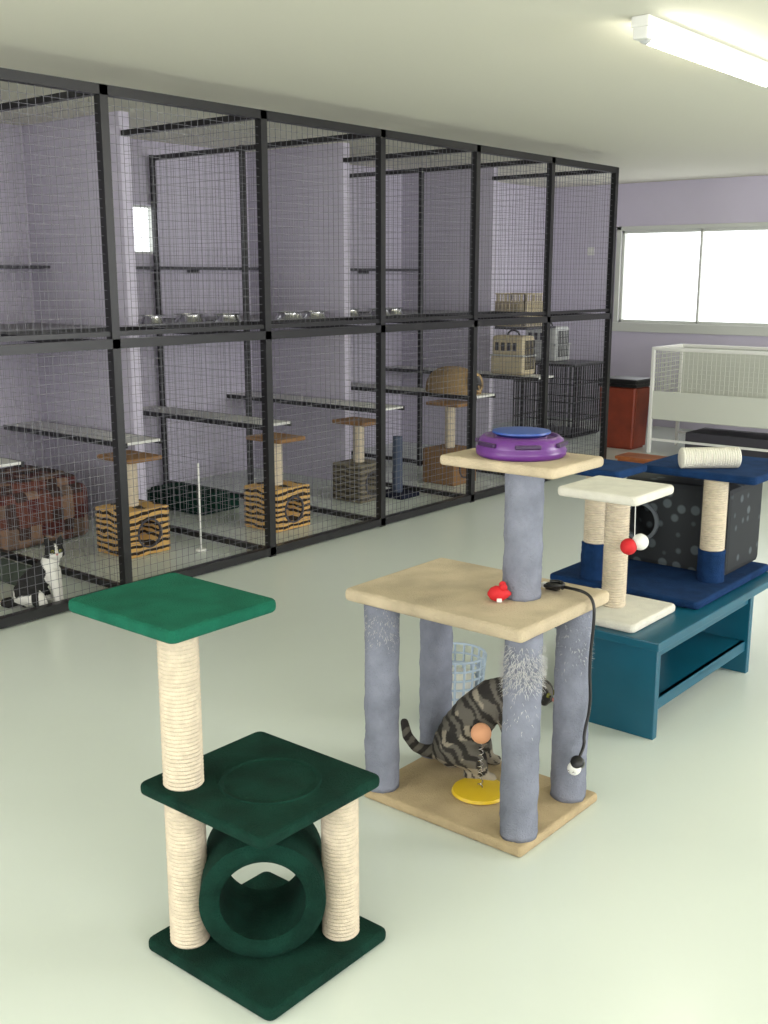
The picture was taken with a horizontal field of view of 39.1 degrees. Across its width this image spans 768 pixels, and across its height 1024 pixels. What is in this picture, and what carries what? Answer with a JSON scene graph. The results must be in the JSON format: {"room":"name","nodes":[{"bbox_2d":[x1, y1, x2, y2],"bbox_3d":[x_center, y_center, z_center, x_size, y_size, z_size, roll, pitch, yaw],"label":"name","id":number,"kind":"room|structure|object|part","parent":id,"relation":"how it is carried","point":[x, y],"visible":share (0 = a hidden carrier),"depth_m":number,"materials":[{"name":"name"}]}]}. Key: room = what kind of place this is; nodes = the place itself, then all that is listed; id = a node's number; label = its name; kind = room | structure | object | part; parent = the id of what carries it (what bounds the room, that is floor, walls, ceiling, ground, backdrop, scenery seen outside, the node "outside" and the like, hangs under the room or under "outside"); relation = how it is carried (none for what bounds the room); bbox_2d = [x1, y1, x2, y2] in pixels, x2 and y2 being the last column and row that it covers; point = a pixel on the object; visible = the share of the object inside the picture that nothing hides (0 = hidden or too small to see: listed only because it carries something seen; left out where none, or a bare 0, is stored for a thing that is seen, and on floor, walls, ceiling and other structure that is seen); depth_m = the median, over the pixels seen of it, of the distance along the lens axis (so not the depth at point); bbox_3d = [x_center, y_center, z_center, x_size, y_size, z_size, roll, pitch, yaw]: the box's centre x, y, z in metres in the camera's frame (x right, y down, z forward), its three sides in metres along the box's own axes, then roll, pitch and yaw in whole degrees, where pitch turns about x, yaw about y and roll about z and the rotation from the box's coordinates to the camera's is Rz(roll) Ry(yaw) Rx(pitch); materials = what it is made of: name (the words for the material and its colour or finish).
{"room":"cat shelter","nodes":[
{"label":"cat shelter","id":0,"kind":"room"},
{"bbox_2d":[22,111,146,516],"bbox_3d":[-1.857,-1.163,6.705,0.970,2.420,0.070,10,16,39],"label":"wall partition","id":1,"kind":"structure","parent":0,"point":[127,296],"depth_m":6.62,"materials":[{"name":"purple paint"}]},
{"bbox_2d":[0,123,545,487],"bbox_3d":[-2.528,-1.169,6.734,0.100,2.420,13.300,10,16,39],"label":"wall","id":2,"kind":"structure","parent":0,"point":[517,255],"depth_m":8.03,"materials":[{"name":"purple paint"}]},
{"bbox_2d":[0,265,49,268],"bbox_3d":[-2.764,-1.384,6.137,0.220,0.044,1.850,10,16,39],"label":"ledge shelf","id":3,"kind":"object","parent":2,"relation":"attached to","point":[3,266],"visible":0.96,"depth_m":6.66,"materials":[{"name":"grey wood"}]},
{"bbox_2d":[134,205,152,253],"bbox_3d":[-1.829,-1.956,7.458,0.050,0.330,0.580,10,16,39],"label":"window","id":4,"kind":"structure","parent":2,"relation":"in","point":[137,206],"depth_m":7.65,"materials":[{"name":"grey"}]},
{"bbox_3d":[-1.829,-1.802,7.492,0.050,0.015,0.580,10,16,39],"label":"frame bottom","id":5,"kind":"part","parent":4,"relation":"part of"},
{"bbox_2d":[137,266,257,272],"bbox_3d":[-1.538,-1.699,7.586,0.220,0.044,1.820,10,16,39],"label":"ledge shelf","id":6,"kind":"object","parent":2,"relation":"attached to","point":[140,267],"visible":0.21,"depth_m":7.67,"materials":[{"name":"grey wood"}]},
{"bbox_2d":[350,268,417,272],"bbox_3d":[-0.330,-2.010,9.013,0.220,0.044,1.790,10,16,39],"label":"ledge shelf","id":7,"kind":"object","parent":2,"relation":"attached to","point":[361,270],"visible":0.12,"depth_m":9.26,"materials":[{"name":"grey wood"}]},
{"bbox_2d":[495,325,554,329],"bbox_3d":[1.011,-1.641,10.077,1.060,0.200,0.500,10,16,39],"label":"shelf","id":8,"kind":"object","parent":2,"relation":"attached to","point":[496,327],"visible":0.23,"depth_m":9.67,"materials":[{"name":"grey wood"}]},
{"bbox_2d":[495,293,542,326],"bbox_3d":[1.219,-1.849,9.856,0.409,0.289,0.409,10,16,39],"label":"storage basket","id":9,"kind":"object","parent":8,"relation":"on","point":[526,305],"visible":0.44,"depth_m":9.70,"materials":[{"name":"beige wicker"}]},
{"bbox_2d":[247,142,350,479],"bbox_3d":[-0.640,-1.476,8.143,0.970,2.420,0.070,10,16,39],"label":"wall partition","id":10,"kind":"structure","parent":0,"point":[341,290],"depth_m":8.02,"materials":[{"name":"purple paint"}]},
{"bbox_2d":[0,417,767,1023],"bbox_3d":[1.075,0.696,4.090,9.450,0.100,13.500,10,16,39],"label":"floor","id":11,"kind":"structure","parent":0,"point":[649,905],"depth_m":3.02,"materials":[{"name":"white concrete"}]},
{"bbox_2d":[0,558,30,585],"bbox_3d":[-1.946,0.309,5.607,0.500,0.012,0.240,10,16,39],"label":"floor mat","id":12,"kind":"object","parent":11,"relation":"on","point":[5,578],"visible":0.54,"depth_m":5.60,"materials":[{"name":"grey"}]},
{"bbox_2d":[0,534,63,607],"bbox_3d":[-1.633,0.276,4.976,0.339,0.344,0.182,2,12,8],"label":"cat","id":13,"kind":"object","parent":11,"relation":"on","point":[50,550],"visible":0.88,"depth_m":4.93},
{"bbox_2d":[0,465,87,551],"bbox_3d":[-2.160,-0.036,6.310,0.630,0.386,0.627,10,16,39],"label":"bed","id":14,"kind":"object","parent":11,"relation":"on","point":[80,500],"visible":0.81,"depth_m":6.13,"materials":[{"name":"fabric"}]},
{"bbox_2d":[95,450,170,558],"bbox_3d":[-1.400,-0.049,5.996,0.301,0.545,0.290,10,16,39],"label":"cat tree","id":15,"kind":"object","parent":11,"relation":"on","point":[131,457],"visible":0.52,"depth_m":5.95,"materials":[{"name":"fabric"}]},
{"bbox_3d":[-1.400,-0.166,5.971,0.080,0.265,0.080,10,16,39],"label":"sisal post","id":16,"kind":"part","parent":15,"relation":"part of","materials":[{"name":"fabric"}]},
{"bbox_2d":[146,482,238,515],"bbox_3d":[-1.293,-0.098,7.210,0.600,0.125,0.340,10,16,39],"label":"bed","id":17,"kind":"object","parent":11,"relation":"on","point":[192,487],"visible":0.63,"depth_m":7.07,"materials":[{"name":"fabric"}]},
{"bbox_2d":[151,482,228,499],"bbox_3d":[-1.293,-0.135,7.202,0.520,0.050,0.260,10,16,39],"label":"cushion","id":18,"kind":"object","parent":17,"relation":"on","point":[192,487],"depth_m":7.12,"materials":[{"name":"green fabric"}]},
{"bbox_2d":[196,463,205,552],"bbox_3d":[-1.022,-0.024,5.987,0.060,0.500,0.060,10,16,39],"label":"toy","id":19,"kind":"object","parent":11,"relation":"on","point":[198,476],"visible":0.66,"depth_m":5.99,"materials":[{"name":"white paint"}]},
{"bbox_2d":[68,573,385,1020],"bbox_3d":[-0.347,0.591,2.445,0.590,0.805,0.415,10,16,39],"label":"cat tree","id":20,"kind":"object","parent":11,"relation":"on","point":[266,942],"visible":1,"depth_m":2.36,"materials":[{"name":"carpet"}]},
{"bbox_3d":[-0.440,0.601,2.376,0.090,0.755,0.090,10,16,39],"label":"tall post","id":21,"kind":"part","parent":20,"relation":"part of","materials":[{"name":"fabric"}]},
{"bbox_3d":[-0.099,0.788,2.444,0.086,0.360,0.086,10,16,39],"label":"short post","id":22,"kind":"part","parent":20,"relation":"part of","materials":[{"name":"fabric"}]},
{"bbox_2d":[244,432,309,532],"bbox_3d":[-0.655,-0.188,6.597,0.301,0.560,0.290,10,16,39],"label":"cat tree","id":23,"kind":"object","parent":11,"relation":"on","point":[279,471],"visible":0.55,"depth_m":6.55,"materials":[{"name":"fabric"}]},
{"bbox_3d":[-0.656,-0.305,6.572,0.080,0.280,0.080,10,16,39],"label":"sisal post","id":24,"kind":"part","parent":23,"relation":"part of","materials":[{"name":"fabric"}]},
{"bbox_2d":[0,67,618,628],"bbox_3d":[-1.148,-1.099,6.644,2.086,2.322,6.743,10,16,39],"label":"enclosure","id":25,"kind":"object","parent":11,"relation":"on","point":[67,342],"visible":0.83,"depth_m":6.08,"materials":[{"name":"black metal"}]},
{"bbox_2d":[0,457,23,466],"bbox_3d":[-2.447,-0.315,5.855,1.340,0.031,0.270,10,16,39],"label":"shelf","id":26,"kind":"object","parent":25,"relation":"attached to","point":[4,460],"visible":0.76,"depth_m":5.52,"materials":[{"name":"white paint"}]},
{"bbox_2d":[0,323,131,334],"bbox_3d":[-2.456,-0.991,5.962,1.000,0.030,1.850,10,16,39],"label":"platform","id":27,"kind":"object","parent":25,"relation":"attached to","point":[63,329],"visible":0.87,"depth_m":6.21,"materials":[{"name":"grey laminate"}]},
{"bbox_2d":[4,421,162,448],"bbox_3d":[-1.863,-0.480,6.613,1.250,0.031,0.270,10,16,39],"label":"shelf","id":28,"kind":"object","parent":25,"relation":"attached to","point":[139,439],"visible":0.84,"depth_m":6.55,"materials":[{"name":"white paint"}]},
{"bbox_3d":[-1.943,-0.459,6.519,1.250,0.030,0.020,10,16,39],"label":"rail","id":29,"kind":"part","parent":28,"relation":"part of","materials":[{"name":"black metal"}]},
{"bbox_3d":[-1.784,-0.500,6.708,1.250,0.030,0.020,10,16,39],"label":"rail","id":30,"kind":"part","parent":28,"relation":"part of","materials":[{"name":"white metal"}]},
{"bbox_2d":[142,405,290,429],"bbox_3d":[-1.208,-0.642,7.285,1.380,0.031,0.270,10,16,39],"label":"shelf","id":31,"kind":"object","parent":25,"relation":"attached to","point":[171,411],"visible":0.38,"depth_m":7.18,"materials":[{"name":"white paint"}]},
{"bbox_3d":[-1.288,-0.621,7.191,1.380,0.030,0.020,10,16,39],"label":"rail","id":32,"kind":"part","parent":31,"relation":"part of","materials":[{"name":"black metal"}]},
{"bbox_2d":[138,315,346,327],"bbox_3d":[-1.229,-1.306,7.411,1.000,0.030,1.820,10,16,39],"label":"platform","id":33,"kind":"object","parent":25,"relation":"attached to","point":[182,324],"visible":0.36,"depth_m":7.04,"materials":[{"name":"grey laminate"}]},
{"bbox_2d":[139,314,164,323],"bbox_3d":[-1.478,-1.232,6.894,0.170,0.052,0.170,10,16,39],"label":"bowl","id":34,"kind":"object","parent":33,"relation":"on","point":[154,320],"visible":0.66,"depth_m":6.83,"materials":[{"name":"silver metal"}]},
{"bbox_2d":[174,313,206,321],"bbox_3d":[-1.283,-1.288,7.155,0.220,0.052,0.220,10,16,39],"label":"bowl","id":35,"kind":"object","parent":33,"relation":"on","point":[180,316],"visible":0.78,"depth_m":7.08,"materials":[{"name":"silver metal"}]},
{"bbox_2d":[213,313,242,321],"bbox_3d":[-1.034,-1.286,7.143,0.200,0.052,0.200,10,16,39],"label":"bowl","id":36,"kind":"object","parent":33,"relation":"on","point":[231,315],"visible":0.79,"depth_m":7.08,"materials":[{"name":"silver metal"}]},
{"bbox_2d":[274,311,304,319],"bbox_3d":[-0.656,-1.363,7.498,0.220,0.052,0.220,10,16,39],"label":"bowl","id":37,"kind":"object","parent":33,"relation":"on","point":[281,314],"visible":0.65,"depth_m":7.42,"materials":[{"name":"silver metal"}]},
{"bbox_2d":[301,310,326,318],"bbox_3d":[-0.499,-1.410,7.713,0.200,0.052,0.200,10,16,39],"label":"bowl","id":38,"kind":"object","parent":33,"relation":"on","point":[316,313],"visible":0.88,"depth_m":7.64,"materials":[{"name":"silver metal"}]},
{"bbox_3d":[-0.361,-1.043,5.989,0.022,0.022,6.700,10,16,39],"label":"rail","id":39,"kind":"part","parent":25,"relation":"part of","materials":[{"name":"black metal"}]},
{"bbox_2d":[227,391,404,412],"bbox_3d":[-0.534,-0.812,7.953,1.540,0.031,0.270,10,16,39],"label":"shelf","id":40,"kind":"object","parent":25,"relation":"attached to","point":[286,398],"visible":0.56,"depth_m":7.82,"materials":[{"name":"white paint"}]},
{"bbox_2d":[351,310,492,318],"bbox_3d":[-0.021,-1.617,8.838,1.000,0.030,1.790,10,16,39],"label":"platform","id":41,"kind":"object","parent":25,"relation":"in","point":[403,311],"visible":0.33,"depth_m":8.76,"materials":[{"name":"grey laminate"}]},
{"bbox_2d":[350,308,360,315],"bbox_3d":[-0.261,-1.528,8.256,0.170,0.052,0.170,10,16,39],"label":"bowl","id":42,"kind":"object","parent":41,"relation":"on","point":[352,310],"visible":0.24,"depth_m":8.20,"materials":[{"name":"silver metal"}]},
{"bbox_2d":[368,308,390,315],"bbox_3d":[-0.037,-1.535,8.290,0.180,0.052,0.180,10,16,39],"label":"bowl","id":43,"kind":"object","parent":41,"relation":"on","point":[373,310],"visible":0.29,"depth_m":8.25,"materials":[{"name":"silver metal"}]},
{"bbox_2d":[389,307,403,314],"bbox_3d":[0.071,-1.580,8.495,0.170,0.052,0.170,10,16,39],"label":"bowl","id":44,"kind":"object","parent":41,"relation":"on","point":[397,311],"visible":0.6,"depth_m":8.43,"materials":[{"name":"silver metal"}]},
{"bbox_2d":[351,382,494,400],"bbox_3d":[0.110,-0.973,8.594,1.690,0.031,0.270,10,16,39],"label":"shelf","id":45,"kind":"object","parent":25,"relation":"attached to","point":[411,390],"visible":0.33,"depth_m":8.42,"materials":[{"name":"white paint"}]},
{"bbox_3d":[0.030,-0.952,8.500,1.690,0.030,0.020,10,16,39],"label":"rail","id":46,"kind":"part","parent":45,"relation":"part of","materials":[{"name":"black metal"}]},
{"bbox_2d":[425,366,481,394],"bbox_3d":[0.529,-1.010,8.218,0.493,0.200,0.286,10,16,39],"label":"bed","id":47,"kind":"object","parent":45,"relation":"on","point":[442,379],"visible":0.54,"depth_m":8.11,"materials":[{"name":"beige wicker"}]},
{"bbox_3d":[0.690,-0.962,8.073,0.020,0.116,0.116,-3,8,41],"label":"doorway","id":48,"kind":"part","parent":47,"relation":"part of","materials":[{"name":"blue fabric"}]},
{"bbox_2d":[386,365,554,381],"bbox_3d":[0.690,-1.198,9.303,1.640,0.031,0.270,10,16,39],"label":"shelf","id":49,"kind":"object","parent":25,"relation":"attached to","point":[536,377],"visible":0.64,"depth_m":8.98,"materials":[{"name":"white paint"}]},
{"bbox_2d":[490,329,535,374],"bbox_3d":[1.072,-1.329,8.951,0.330,0.364,0.208,10,16,39],"label":"pet carrier","id":50,"kind":"object","parent":49,"relation":"on","point":[505,349],"visible":0.81,"depth_m":8.87,"materials":[{"name":"beige plastic"}]},
{"bbox_2d":[501,342,504,350],"bbox_3d":[0.980,-1.363,8.892,0.032,0.066,0.010,10,16,39],"label":"vent","id":51,"kind":"object","parent":50,"relation":"attached to","point":[502,343],"depth_m":8.89,"materials":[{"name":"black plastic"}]},
{"bbox_3d":[1.071,-1.480,8.919,0.135,0.056,0.016,10,16,39],"label":"handle","id":52,"kind":"part","parent":50,"relation":"part of","materials":[{"name":"grey plastic"}]},
{"bbox_3d":[1.197,-1.287,8.854,0.005,0.236,0.136,10,16,39],"label":"wire door","id":53,"kind":"part","parent":50,"relation":"part of","materials":[{"name":"black metal"}]},
{"bbox_2d":[332,417,375,503],"bbox_3d":[-0.173,-0.360,7.414,0.300,0.550,0.260,10,16,39],"label":"cat tree","id":54,"kind":"object","parent":11,"relation":"on","point":[365,422],"visible":0.63,"depth_m":7.35,"materials":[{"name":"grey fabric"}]},
{"bbox_3d":[-0.173,-0.477,7.388,0.080,0.270,0.080,10,16,39],"label":"sisal post","id":55,"kind":"part","parent":54,"relation":"part of","materials":[{"name":"fabric"}]},
{"bbox_2d":[386,436,418,499],"bbox_3d":[0.094,-0.319,7.529,0.240,0.420,0.200,10,16,39],"label":"post","id":56,"kind":"object","parent":11,"relation":"on","point":[396,448],"visible":0.79,"depth_m":7.50,"materials":[{"name":"blue carpet"}]},
{"bbox_3d":[0.094,-0.333,7.525,0.076,0.390,0.074,10,16,39],"label":"post","id":57,"kind":"part","parent":56,"relation":"part of","materials":[{"name":"blue carpet"}]},
{"bbox_2d":[423,399,475,485],"bbox_3d":[0.490,-0.522,8.038,0.301,0.600,0.290,10,16,39],"label":"cat tree","id":58,"kind":"object","parent":11,"relation":"on","point":[447,402],"visible":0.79,"depth_m":7.98,"materials":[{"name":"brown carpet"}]},
{"bbox_3d":[0.490,-0.639,8.013,0.080,0.320,0.080,10,16,39],"label":"sisal post","id":59,"kind":"part","parent":58,"relation":"part of","materials":[{"name":"fabric"}]},
{"bbox_2d":[452,642,486,705],"bbox_3d":[0.243,0.600,3.723,0.216,0.244,0.216,10,16,39],"label":"basket","id":60,"kind":"object","parent":11,"relation":"on","point":[464,680],"visible":0.27,"depth_m":3.66,"materials":[{"name":"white plastic"}]},
{"bbox_2d":[345,448,608,856],"bbox_3d":[0.272,0.341,3.082,0.623,1.022,0.465,10,16,39],"label":"cat tree","id":61,"kind":"object","parent":11,"relation":"on","point":[444,593],"visible":0.95,"depth_m":3.00,"materials":[{"name":"carpet"}]},
{"bbox_3d":[-0.005,0.530,3.135,0.105,0.570,0.105,10,16,39],"label":"post","id":62,"kind":"part","parent":61,"relation":"part of","materials":[{"name":"grey fabric"}]},
{"bbox_3d":[0.162,0.482,3.356,0.104,0.570,0.106,10,16,39],"label":"post","id":63,"kind":"part","parent":61,"relation":"part of","materials":[{"name":"grey fabric"}]},
{"bbox_2d":[451,723,499,804],"bbox_3d":[0.280,0.713,3.126,0.166,0.215,0.166,10,16,39],"label":"toy","id":64,"kind":"object","parent":61,"relation":"on","point":[478,791],"visible":1,"depth_m":3.11,"materials":[{"name":"yellow plastic"}]},
{"bbox_2d":[401,665,553,780],"bbox_3d":[0.283,0.618,3.236,0.444,0.358,0.201,7,14,29],"label":"tabby cat","id":65,"kind":"object","parent":61,"relation":"on","point":[453,745],"visible":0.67,"depth_m":3.19},
{"bbox_2d":[487,581,510,601],"bbox_3d":[0.314,0.218,2.936,0.064,0.053,0.047,0,12,0],"label":"toy","id":66,"kind":"object","parent":61,"relation":"on","point":[499,593],"visible":1,"depth_m":2.92,"materials":[{"name":"red plastic"}]},
{"bbox_3d":[0.362,0.591,2.857,0.104,0.570,0.104,10,16,39],"label":"post","id":67,"kind":"part","parent":61,"relation":"part of","materials":[{"name":"grey carpet"}]},
{"bbox_2d":[475,426,567,461],"bbox_3d":[0.376,-0.193,2.960,0.254,0.073,0.254,10,16,39],"label":"toy","id":68,"kind":"object","parent":61,"relation":"on","point":[516,443],"visible":1,"depth_m":2.88,"materials":[{"name":"purple plastic"}]},
{"bbox_3d":[0.381,0.057,2.957,0.110,0.360,0.110,10,16,39],"label":"post","id":69,"kind":"part","parent":61,"relation":"part of","materials":[{"name":"grey carpet"}]},
{"bbox_2d":[541,580,595,774],"bbox_3d":[0.521,0.455,3.014,0.098,0.502,0.236,-4,13,-16],"label":"toy","id":70,"kind":"object","parent":61,"relation":"attached to","point":[577,762],"visible":1,"depth_m":2.98,"materials":[{"name":"black rubber"}]},
{"bbox_2d":[545,582,560,590],"bbox_3d":[0.476,0.210,3.043,0.040,0.020,0.025,10,16,39],"label":"switch","id":71,"kind":"object","parent":70,"relation":"attached to","point":[554,586],"depth_m":3.03,"materials":[{"name":"black plastic"}]},
{"bbox_3d":[0.533,0.544,3.074,0.105,0.570,0.104,10,16,39],"label":"post","id":72,"kind":"part","parent":61,"relation":"part of","materials":[{"name":"grey carpet"}]},
{"bbox_2d":[512,359,602,437],"bbox_3d":[1.688,-1.123,10.546,0.700,0.698,0.560,10,16,39],"label":"dog crate","id":73,"kind":"object","parent":11,"relation":"on","point":[561,363],"visible":0.51,"depth_m":10.42,"materials":[{"name":"black metal"}]},
{"bbox_2d":[526,322,570,360],"bbox_3d":[1.588,-1.667,10.512,0.372,0.374,0.291,10,16,39],"label":"pet carrier","id":74,"kind":"object","parent":73,"relation":"on","point":[555,342],"visible":0.34,"depth_m":10.40,"materials":[{"name":"grey plastic"}]},
{"bbox_3d":[1.729,-1.623,10.402,0.005,0.243,0.190,10,16,39],"label":"wire door","id":75,"kind":"part","parent":74,"relation":"part of","materials":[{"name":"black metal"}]},
{"bbox_2d":[530,425,596,437],"bbox_3d":[1.688,-0.796,10.617,0.640,0.030,0.500,10,16,39],"label":"tray","id":76,"kind":"object","parent":73,"relation":"on","point":[570,432],"depth_m":10.47,"materials":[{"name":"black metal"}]},
{"bbox_2d":[598,376,649,449],"bbox_3d":[2.155,-0.894,9.696,0.380,0.622,0.320,10,16,39],"label":"waste bin","id":77,"kind":"object","parent":11,"relation":"on","point":[628,395],"visible":0.78,"depth_m":9.57,"materials":[{"name":"red plastic"}]},
{"bbox_3d":[2.155,-1.176,9.635,0.370,0.045,0.310,10,16,39],"label":"lid","id":78,"kind":"part","parent":77,"relation":"part of","materials":[{"name":"black plastic"}]},
{"bbox_2d":[615,452,667,462],"bbox_3d":[2.103,-0.424,8.819,0.360,0.068,0.240,10,16,39],"label":"wooden step","id":79,"kind":"structure","parent":11,"relation":"on","point":[629,456],"depth_m":8.79,"materials":[{"name":"orange wood"}]},
{"bbox_2d":[555,571,767,739],"bbox_3d":[1.052,0.465,4.092,0.510,0.350,1.150,10,16,39],"label":"coffee table","id":80,"kind":"object","parent":11,"relation":"on","point":[634,675],"visible":0.67,"depth_m":3.67,"materials":[{"name":"paint"}]},
{"bbox_2d":[558,475,674,632],"bbox_3d":[0.800,0.131,3.728,0.325,0.458,0.330,10,16,39],"label":"cat tree","id":81,"kind":"object","parent":80,"relation":"on","point":[624,612],"visible":0.98,"depth_m":3.67,"materials":[{"name":"fabric"}]},
{"bbox_3d":[0.801,0.132,3.733,0.086,0.395,0.086,10,16,39],"label":"post","id":82,"kind":"part","parent":81,"relation":"part of","materials":[{"name":"fabric"}]},
{"bbox_3d":[0.763,0.574,3.663,0.350,0.320,0.030,10,16,39],"label":"panel","id":83,"kind":"part","parent":80,"relation":"part of","materials":[{"name":"teal paint"}]},
{"bbox_2d":[550,447,767,609],"bbox_3d":[1.108,0.002,4.156,0.690,0.529,0.770,10,16,39],"label":"cat tree","id":84,"kind":"object","parent":80,"relation":"on","point":[719,467],"visible":0.8,"depth_m":4.02,"materials":[{"name":"fabric"}]},
{"bbox_3d":[0.800,-0.019,4.060,0.092,0.270,0.092,10,16,39],"label":"post","id":85,"kind":"part","parent":84,"relation":"part of","materials":[{"name":"fabric"}]},
{"bbox_2d":[626,472,762,574],"bbox_3d":[1.236,0.026,4.345,0.440,0.340,0.350,10,16,39],"label":"cube","id":86,"kind":"object","parent":84,"relation":"on","point":[671,524],"visible":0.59,"depth_m":4.22,"materials":[{"name":"fabric"}]},
{"bbox_3d":[1.233,0.008,4.032,0.092,0.270,0.092,10,16,39],"label":"post","id":87,"kind":"part","parent":84,"relation":"part of","materials":[{"name":"fabric"}]},
{"bbox_2d":[658,632,742,699],"bbox_3d":[1.022,0.547,3.976,0.330,0.020,0.770,10,16,39],"label":"shelf","id":88,"kind":"object","parent":80,"relation":"attached to","point":[686,664],"depth_m":3.97,"materials":[{"name":"teal paint"}]},
{"bbox_3d":[1.141,0.578,3.881,0.020,0.040,0.770,10,16,39],"label":"shelf rail","id":89,"kind":"part","parent":80,"relation":"part of","materials":[{"name":"teal paint"}]},
{"bbox_3d":[1.273,0.443,4.265,0.350,0.320,0.030,10,16,39],"label":"panel","id":90,"kind":"part","parent":80,"relation":"part of","materials":[{"name":"teal paint"}]},
{"bbox_2d":[646,344,767,457],"bbox_3d":[3.201,-0.889,8.984,1.870,0.915,0.590,10,16,39],"label":"cage","id":91,"kind":"object","parent":11,"relation":"on","point":[718,384],"visible":0.99,"depth_m":9.22,"materials":[{"name":"white paint"}]},
{"bbox_3d":[2.313,-0.960,9.348,0.030,0.900,0.030,10,16,39],"label":"leg","id":92,"kind":"part","parent":91,"relation":"part of","materials":[{"name":"white paint"}]},
{"bbox_3d":[2.492,-1.446,9.463,0.030,0.030,0.590,10,16,39],"label":"rail","id":93,"kind":"part","parent":91,"relation":"part of","materials":[{"name":"white metal"}]},
{"bbox_3d":[2.670,-1.052,9.770,0.030,0.900,0.030,10,16,39],"label":"leg","id":94,"kind":"part","parent":91,"relation":"part of","materials":[{"name":"white paint"}]},
{"bbox_3d":[3.022,-0.513,8.845,1.840,0.020,0.020,10,16,39],"label":"rail","id":95,"kind":"part","parent":91,"relation":"part of","materials":[{"name":"white metal"}]},
{"bbox_3d":[3.019,-0.805,8.778,1.840,0.240,0.012,10,16,39],"label":"panel","id":96,"kind":"part","parent":91,"relation":"part of","materials":[{"name":"beige metal"}]},
{"bbox_2d":[658,419,763,428],"bbox_3d":[3.201,-0.745,9.016,1.840,0.030,0.560,10,16,39],"label":"tray","id":97,"kind":"object","parent":91,"relation":"on","point":[728,422],"depth_m":8.92,"materials":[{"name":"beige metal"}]},
{"bbox_3d":[3.022,-1.275,8.679,1.840,0.030,0.030,10,16,39],"label":"rail","id":98,"kind":"part","parent":91,"relation":"part of","materials":[{"name":"white metal"}]},
{"bbox_3d":[3.382,-1.075,9.168,1.840,0.580,0.012,10,16,39],"label":"panel","id":99,"kind":"part","parent":91,"relation":"part of","materials":[{"name":"beige metal"}]},
{"bbox_3d":[3.379,-1.367,9.101,1.840,0.030,0.030,10,16,39],"label":"rail","id":100,"kind":"part","parent":91,"relation":"part of","materials":[{"name":"white metal"}]},
{"bbox_2d":[0,0,767,187],"bbox_3d":[1.075,-1.766,3.554,9.450,0.100,13.500,10,16,39],"label":"ceiling","id":101,"kind":"structure","parent":0,"point":[567,79],"depth_m":4.97,"materials":[{"name":"beige paint"}]},
{"bbox_2d":[631,14,767,87],"bbox_3d":[1.334,-1.848,4.379,0.070,0.091,1.300,10,16,39],"label":"fluorescent ceiling light","id":102,"kind":"object","parent":101,"relation":"attached to","point":[648,29],"visible":1,"depth_m":4.22,"materials":[{"name":"white paint"}]},
{"bbox_2d":[401,167,497,445],"bbox_3d":[0.559,-1.784,9.559,0.970,2.420,0.070,10,16,39],"label":"wall partition","id":103,"kind":"structure","parent":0,"point":[457,278],"depth_m":9.46,"materials":[{"name":"purple paint"}]},
{"bbox_2d":[548,175,767,417],"bbox_3d":[5.352,-1.635,8.874,9.450,2.420,0.120,10,16,39],"label":"wall","id":104,"kind":"structure","parent":0,"point":[731,199],"depth_m":11.04,"materials":[{"name":"purple paint"}]},
{"bbox_2d":[588,247,593,254],"bbox_3d":[2.156,-2.717,11.259,0.080,0.080,0.006,10,16,39],"label":"sticky note","id":105,"kind":"object","parent":104,"relation":"attached to","point":[590,249],"visible":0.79,"depth_m":11.26,"materials":[{"name":"white paper"}]},
{"bbox_2d":[613,227,621,321],"bbox_3d":[2.402,-2.437,11.103,0.050,0.960,0.020,10,16,39],"label":"trim","id":106,"kind":"structure","parent":104,"relation":"attached to","point":[619,232],"depth_m":11.10,"materials":[{"name":"grey"}]},
{"bbox_2d":[547,409,767,432],"bbox_3d":[5.309,-0.480,9.072,9.250,0.080,0.015,10,16,39],"label":"baseboard","id":107,"kind":"structure","parent":104,"relation":"attached to","point":[655,422],"depth_m":10.86,"materials":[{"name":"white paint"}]},
{"bbox_2d":[612,322,767,335],"bbox_3d":[3.119,-1.797,10.629,2.000,0.090,0.030,10,16,39],"label":"trim","id":108,"kind":"structure","parent":104,"relation":"attached to","point":[616,326],"depth_m":10.68,"materials":[{"name":"grey"}]},
{"bbox_2d":[618,222,767,230],"bbox_3d":[3.123,-2.760,10.423,1.920,0.040,0.020,10,16,39],"label":"trim","id":109,"kind":"structure","parent":104,"relation":"attached to","point":[751,224],"depth_m":10.49,"materials":[{"name":"grey wood"}]},
{"bbox_2d":[619,226,767,326],"bbox_3d":[3.148,-2.297,10.555,1.820,0.920,0.050,10,16,39],"label":"window","id":110,"kind":"structure","parent":104,"relation":"in","point":[624,236],"depth_m":10.65,"materials":[{"name":"grey"}]},
{"bbox_3d":[3.148,-1.863,10.650,1.820,0.030,0.050,10,16,39],"label":"frame bottom","id":111,"kind":"part","parent":110,"relation":"part of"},
{"bbox_3d":[3.102,-2.306,10.592,0.024,0.920,0.050,10,16,39],"label":"mullion","id":112,"kind":"part","parent":110,"relation":"part of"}
]}

